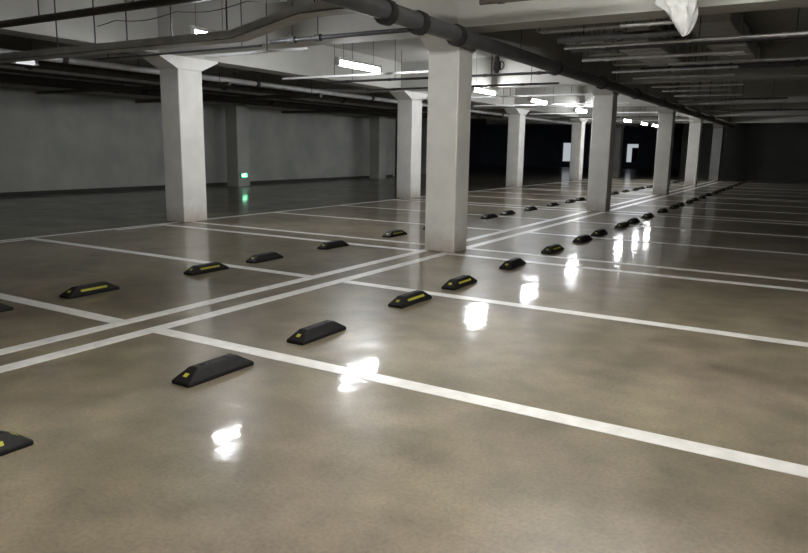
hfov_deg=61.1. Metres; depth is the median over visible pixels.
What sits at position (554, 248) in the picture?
wheel stop
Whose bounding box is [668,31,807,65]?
pipe
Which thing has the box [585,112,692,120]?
pipe
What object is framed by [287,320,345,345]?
wheel stop
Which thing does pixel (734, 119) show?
ceiling beam
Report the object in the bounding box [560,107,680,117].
pipe
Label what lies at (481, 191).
parking line
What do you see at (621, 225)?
wheel stop
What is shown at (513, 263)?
wheel stop
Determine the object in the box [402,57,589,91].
ceiling beam
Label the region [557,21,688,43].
pipe
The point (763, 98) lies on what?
pipe
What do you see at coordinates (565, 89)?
ceiling beam
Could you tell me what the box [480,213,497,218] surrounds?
wheel stop
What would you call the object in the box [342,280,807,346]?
parking line
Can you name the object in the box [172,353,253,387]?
wheel stop
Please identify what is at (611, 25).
cable tray
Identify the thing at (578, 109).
lamp
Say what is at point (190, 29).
lamp
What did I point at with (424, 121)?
wall pier
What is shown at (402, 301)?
wheel stop
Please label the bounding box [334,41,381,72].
lamp
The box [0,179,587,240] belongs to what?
parking line
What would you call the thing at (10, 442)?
wheel stop
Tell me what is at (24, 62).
diffuser
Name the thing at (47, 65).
pipe
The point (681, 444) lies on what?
parking line
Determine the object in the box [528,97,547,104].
lamp
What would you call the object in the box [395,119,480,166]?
wall
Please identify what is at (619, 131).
concrete column
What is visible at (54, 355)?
parking line
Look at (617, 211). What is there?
parking line
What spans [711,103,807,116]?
ceiling beam
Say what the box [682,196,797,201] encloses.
parking line
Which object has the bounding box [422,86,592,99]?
pipe
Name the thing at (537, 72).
pipe
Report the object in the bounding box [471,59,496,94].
lamp
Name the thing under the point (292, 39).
pipe
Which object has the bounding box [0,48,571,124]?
pipe
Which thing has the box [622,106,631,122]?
lamp
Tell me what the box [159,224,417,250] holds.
parking line
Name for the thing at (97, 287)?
wheel stop
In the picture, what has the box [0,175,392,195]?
baseboard
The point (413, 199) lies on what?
parking line
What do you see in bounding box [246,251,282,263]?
wheel stop
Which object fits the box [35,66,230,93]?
pipe
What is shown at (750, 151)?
wall
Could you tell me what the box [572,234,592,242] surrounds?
wheel stop
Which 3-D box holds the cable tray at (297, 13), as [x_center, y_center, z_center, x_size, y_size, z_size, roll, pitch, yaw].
[-3.894,-3.636,9.302,8.180,1.090,0.260,7,12,30]
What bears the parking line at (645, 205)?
on the floor
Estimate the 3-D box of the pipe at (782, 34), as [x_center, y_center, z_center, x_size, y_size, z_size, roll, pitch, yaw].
[4.040,-3.721,9.651,3.600,0.811,0.065,7,12,30]
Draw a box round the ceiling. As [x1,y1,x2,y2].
[110,0,807,124]
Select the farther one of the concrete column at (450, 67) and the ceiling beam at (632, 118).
the ceiling beam at (632, 118)
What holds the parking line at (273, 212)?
on the floor
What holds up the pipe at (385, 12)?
hanging from the ceiling
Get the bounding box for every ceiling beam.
[0,0,682,133]
[0,34,142,61]
[0,83,396,118]
[157,0,418,55]
[203,71,389,93]
[354,92,504,108]
[392,0,736,124]
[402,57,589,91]
[458,0,807,32]
[470,109,561,118]
[486,118,591,123]
[514,86,656,107]
[579,106,689,116]
[616,39,807,84]
[618,117,711,123]
[678,78,807,104]
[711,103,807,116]
[731,116,807,122]
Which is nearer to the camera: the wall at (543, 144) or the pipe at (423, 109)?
the pipe at (423, 109)
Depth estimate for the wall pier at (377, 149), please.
32.34 m
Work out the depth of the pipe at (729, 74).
14.33 m
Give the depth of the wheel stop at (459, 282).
7.28 m
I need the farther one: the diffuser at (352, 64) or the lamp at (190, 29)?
the diffuser at (352, 64)
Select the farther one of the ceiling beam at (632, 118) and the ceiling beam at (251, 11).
the ceiling beam at (632, 118)
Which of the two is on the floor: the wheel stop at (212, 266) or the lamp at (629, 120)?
the wheel stop at (212, 266)
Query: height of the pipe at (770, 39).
0.778 m
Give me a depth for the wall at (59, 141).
22.06 m
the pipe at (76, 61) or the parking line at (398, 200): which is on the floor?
the parking line at (398, 200)
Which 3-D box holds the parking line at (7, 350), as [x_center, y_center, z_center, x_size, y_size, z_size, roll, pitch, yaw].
[5.452,-1.877,18.363,0.139,0.002,43.500,7,12,30]
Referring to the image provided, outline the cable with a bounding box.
[98,0,289,25]
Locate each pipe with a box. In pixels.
[0,0,205,27]
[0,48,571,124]
[0,60,502,118]
[0,64,476,117]
[0,73,426,118]
[0,79,423,119]
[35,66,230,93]
[97,0,261,59]
[135,80,321,102]
[205,0,309,57]
[270,0,409,43]
[281,93,427,113]
[282,44,427,79]
[320,0,734,128]
[327,39,548,83]
[366,49,558,90]
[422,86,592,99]
[474,88,628,106]
[479,0,527,4]
[529,108,658,113]
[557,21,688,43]
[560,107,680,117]
[564,7,807,49]
[570,18,807,52]
[582,36,745,61]
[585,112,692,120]
[612,45,737,72]
[620,19,672,27]
[633,48,733,78]
[640,45,807,72]
[652,81,742,87]
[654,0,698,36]
[662,81,730,91]
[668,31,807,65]
[674,81,741,96]
[678,79,787,100]
[699,81,747,104]
[707,104,807,111]
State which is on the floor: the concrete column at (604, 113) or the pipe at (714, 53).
the concrete column at (604, 113)
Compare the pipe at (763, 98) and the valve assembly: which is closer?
the valve assembly
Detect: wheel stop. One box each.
[0,303,13,312]
[0,430,33,456]
[60,281,119,298]
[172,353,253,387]
[183,262,228,275]
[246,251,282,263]
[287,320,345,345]
[317,240,348,249]
[382,229,406,237]
[388,290,431,308]
[441,275,476,289]
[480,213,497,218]
[499,257,525,269]
[500,210,515,215]
[523,206,536,210]
[541,244,563,253]
[546,202,558,206]
[565,199,574,202]
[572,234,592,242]
[575,197,585,200]
[591,229,607,236]
[614,222,628,228]
[627,218,639,223]
[641,213,653,218]
[657,208,667,212]
[669,204,678,208]
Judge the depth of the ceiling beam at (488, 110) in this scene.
34.83 m
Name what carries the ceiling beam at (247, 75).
attached to the ceiling
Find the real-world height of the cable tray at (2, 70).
0.890 m
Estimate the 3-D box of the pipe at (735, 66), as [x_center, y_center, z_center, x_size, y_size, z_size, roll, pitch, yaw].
[5.195,-4.365,13.158,2.300,0.801,0.065,7,12,30]
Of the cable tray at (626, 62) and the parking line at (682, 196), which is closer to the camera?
the cable tray at (626, 62)
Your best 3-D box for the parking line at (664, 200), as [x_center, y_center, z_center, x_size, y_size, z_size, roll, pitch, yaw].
[10.095,-2.087,19.866,5.510,0.002,0.118,7,12,30]
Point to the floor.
(268, 455)
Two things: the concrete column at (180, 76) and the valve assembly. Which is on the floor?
the concrete column at (180, 76)
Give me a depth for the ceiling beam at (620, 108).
31.62 m
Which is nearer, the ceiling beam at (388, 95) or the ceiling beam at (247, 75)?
the ceiling beam at (247, 75)
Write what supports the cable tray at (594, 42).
hanging from the ceiling
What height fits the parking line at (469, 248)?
0.002 m
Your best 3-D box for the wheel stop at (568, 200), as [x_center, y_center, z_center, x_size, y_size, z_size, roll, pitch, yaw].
[4.758,-2.165,19.591,0.156,0.096,0.560,7,12,29]
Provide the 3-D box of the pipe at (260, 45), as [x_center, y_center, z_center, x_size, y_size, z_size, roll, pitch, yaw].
[-3.916,-4.177,11.508,4.000,0.838,0.036,7,12,30]
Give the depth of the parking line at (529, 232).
10.99 m
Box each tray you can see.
[0,0,357,62]
[0,68,427,115]
[536,18,664,34]
[563,30,604,45]
[585,30,624,57]
[613,56,646,65]
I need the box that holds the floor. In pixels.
[0,165,807,552]
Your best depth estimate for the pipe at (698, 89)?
17.20 m
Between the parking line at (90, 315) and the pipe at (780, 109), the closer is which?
the parking line at (90, 315)
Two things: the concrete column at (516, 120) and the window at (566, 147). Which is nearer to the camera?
the concrete column at (516, 120)
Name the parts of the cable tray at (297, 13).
hanger rod, hanger rod, hanger rod, hanger rod, hanger rod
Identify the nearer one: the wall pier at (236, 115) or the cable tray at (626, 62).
the cable tray at (626, 62)
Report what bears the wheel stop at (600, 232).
on the floor
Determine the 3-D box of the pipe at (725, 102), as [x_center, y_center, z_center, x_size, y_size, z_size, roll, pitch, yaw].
[9.916,-5.766,21.166,1.400,0.851,0.065,7,12,30]
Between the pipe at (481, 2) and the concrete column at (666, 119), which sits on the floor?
the concrete column at (666, 119)
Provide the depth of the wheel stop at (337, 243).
10.01 m
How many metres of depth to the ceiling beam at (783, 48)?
14.78 m
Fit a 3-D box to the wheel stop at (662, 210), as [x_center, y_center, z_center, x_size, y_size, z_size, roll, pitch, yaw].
[6.403,-1.641,16.924,0.156,0.096,0.560,7,12,30]
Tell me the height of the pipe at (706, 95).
0.831 m
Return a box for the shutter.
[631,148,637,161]
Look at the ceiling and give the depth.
15.49 m
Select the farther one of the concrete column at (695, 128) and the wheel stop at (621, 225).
the concrete column at (695, 128)
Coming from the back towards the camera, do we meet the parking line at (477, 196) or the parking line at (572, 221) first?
the parking line at (477, 196)
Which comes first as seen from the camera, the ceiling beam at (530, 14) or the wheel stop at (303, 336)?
the wheel stop at (303, 336)
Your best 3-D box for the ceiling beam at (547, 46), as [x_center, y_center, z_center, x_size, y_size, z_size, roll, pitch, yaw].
[4.505,-4.884,15.740,0.500,0.750,55.000,7,12,30]
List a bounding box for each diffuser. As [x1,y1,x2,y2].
[16,61,34,64]
[339,61,378,72]
[474,88,494,94]
[532,99,545,103]
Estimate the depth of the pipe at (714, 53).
11.34 m
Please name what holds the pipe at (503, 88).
hanging from the ceiling
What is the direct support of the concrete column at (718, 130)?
on the floor
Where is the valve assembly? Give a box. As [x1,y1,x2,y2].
[493,55,503,72]
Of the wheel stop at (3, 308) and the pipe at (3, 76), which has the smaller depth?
the wheel stop at (3, 308)
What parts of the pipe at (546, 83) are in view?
hanger rod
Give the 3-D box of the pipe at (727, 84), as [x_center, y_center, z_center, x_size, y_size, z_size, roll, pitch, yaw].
[6.854,-4.851,15.968,2.000,0.828,0.059,7,12,30]
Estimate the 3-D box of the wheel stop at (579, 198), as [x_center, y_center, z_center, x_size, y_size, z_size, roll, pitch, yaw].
[5.258,-2.311,20.413,0.156,0.096,0.560,7,12,31]
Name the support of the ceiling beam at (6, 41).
attached to the ceiling
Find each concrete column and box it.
[139,53,217,222]
[390,90,427,198]
[419,34,476,252]
[505,108,529,186]
[569,118,587,179]
[586,84,618,211]
[612,124,625,175]
[652,106,676,194]
[684,116,703,185]
[709,123,724,180]
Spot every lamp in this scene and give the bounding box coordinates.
[11,36,38,65]
[186,0,231,43]
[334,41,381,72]
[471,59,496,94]
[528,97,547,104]
[573,91,586,112]
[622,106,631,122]
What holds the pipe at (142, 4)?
hanging from the ceiling
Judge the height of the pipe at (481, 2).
0.838 m
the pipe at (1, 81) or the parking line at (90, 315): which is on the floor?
the parking line at (90, 315)
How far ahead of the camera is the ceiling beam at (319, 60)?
13.53 m
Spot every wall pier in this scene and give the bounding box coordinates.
[225,102,249,186]
[369,115,385,178]
[421,118,426,173]
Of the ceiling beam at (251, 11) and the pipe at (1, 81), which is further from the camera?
the pipe at (1, 81)
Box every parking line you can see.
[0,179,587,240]
[0,181,712,354]
[0,181,721,372]
[0,293,123,322]
[25,238,311,276]
[118,225,161,229]
[153,329,807,477]
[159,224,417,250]
[192,222,424,244]
[273,212,502,230]
[340,205,548,219]
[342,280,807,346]
[398,200,582,211]
[413,199,585,209]
[447,253,807,291]
[469,248,807,281]
[477,196,614,203]
[481,191,629,198]
[507,188,643,194]
[529,232,807,254]
[572,221,807,237]
[613,213,804,224]
[617,211,807,222]
[645,205,802,213]
[664,200,807,207]
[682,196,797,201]
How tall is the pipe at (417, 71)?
0.958 m
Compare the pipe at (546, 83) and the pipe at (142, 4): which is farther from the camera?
the pipe at (546, 83)
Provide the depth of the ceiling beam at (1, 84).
21.48 m
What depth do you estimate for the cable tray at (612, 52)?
12.55 m
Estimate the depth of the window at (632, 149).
60.30 m
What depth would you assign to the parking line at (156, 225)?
12.14 m
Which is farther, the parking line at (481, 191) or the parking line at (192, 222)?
the parking line at (481, 191)
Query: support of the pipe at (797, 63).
hanging from the ceiling
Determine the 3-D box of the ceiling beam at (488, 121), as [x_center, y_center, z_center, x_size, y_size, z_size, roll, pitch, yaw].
[8.663,-9.666,41.633,7.750,0.750,0.500,7,12,30]
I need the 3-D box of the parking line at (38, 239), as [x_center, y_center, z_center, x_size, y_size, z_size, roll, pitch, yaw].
[-3.442,-0.296,9.187,5.510,0.002,0.138,7,12,30]
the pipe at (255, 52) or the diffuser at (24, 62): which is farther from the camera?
the diffuser at (24, 62)
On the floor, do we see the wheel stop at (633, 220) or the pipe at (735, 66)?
the wheel stop at (633, 220)
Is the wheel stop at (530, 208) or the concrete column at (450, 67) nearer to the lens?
the concrete column at (450, 67)
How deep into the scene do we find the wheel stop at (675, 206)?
17.98 m
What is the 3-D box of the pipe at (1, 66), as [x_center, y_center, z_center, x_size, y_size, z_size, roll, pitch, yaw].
[-2.815,-6.102,22.076,0.122,0.909,24.500,7,12,30]
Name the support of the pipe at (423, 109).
hanging from the ceiling
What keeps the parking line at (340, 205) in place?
on the floor
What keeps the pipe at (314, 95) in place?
hanging from the ceiling
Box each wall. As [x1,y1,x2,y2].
[0,86,394,192]
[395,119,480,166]
[480,125,682,169]
[679,123,807,181]
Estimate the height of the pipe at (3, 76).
0.988 m
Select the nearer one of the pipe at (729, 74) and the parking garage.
the pipe at (729, 74)
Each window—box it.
[562,142,570,161]
[625,143,639,162]
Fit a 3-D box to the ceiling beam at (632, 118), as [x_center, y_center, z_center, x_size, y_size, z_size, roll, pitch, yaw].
[14.723,-8.905,38.061,5.400,0.750,0.500,7,12,30]
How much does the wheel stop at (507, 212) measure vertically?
0.096 m
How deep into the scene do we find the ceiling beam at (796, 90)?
21.88 m
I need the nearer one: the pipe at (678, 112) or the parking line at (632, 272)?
the parking line at (632, 272)
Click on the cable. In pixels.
(282, 0)
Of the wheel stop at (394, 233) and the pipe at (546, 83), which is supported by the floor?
the wheel stop at (394, 233)
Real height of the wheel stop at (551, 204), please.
0.096 m
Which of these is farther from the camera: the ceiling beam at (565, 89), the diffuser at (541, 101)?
the ceiling beam at (565, 89)
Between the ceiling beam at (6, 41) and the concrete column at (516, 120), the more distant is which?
the concrete column at (516, 120)
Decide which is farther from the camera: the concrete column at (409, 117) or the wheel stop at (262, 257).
the concrete column at (409, 117)
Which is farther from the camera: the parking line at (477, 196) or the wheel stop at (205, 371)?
the parking line at (477, 196)
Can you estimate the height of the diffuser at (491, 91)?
0.084 m
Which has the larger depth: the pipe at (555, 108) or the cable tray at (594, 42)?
the pipe at (555, 108)
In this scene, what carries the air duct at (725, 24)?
hanging from the ceiling
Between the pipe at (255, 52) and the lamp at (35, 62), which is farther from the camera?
the lamp at (35, 62)
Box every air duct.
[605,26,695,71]
[692,12,761,63]
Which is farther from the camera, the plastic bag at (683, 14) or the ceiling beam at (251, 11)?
the ceiling beam at (251, 11)
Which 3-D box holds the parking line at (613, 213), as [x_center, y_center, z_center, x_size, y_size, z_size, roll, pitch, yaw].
[7.190,-1.243,15.118,5.510,0.002,0.118,7,12,30]
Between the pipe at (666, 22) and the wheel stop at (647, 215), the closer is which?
the pipe at (666, 22)
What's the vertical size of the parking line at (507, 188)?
0.002 m
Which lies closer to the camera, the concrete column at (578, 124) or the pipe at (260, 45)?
the pipe at (260, 45)

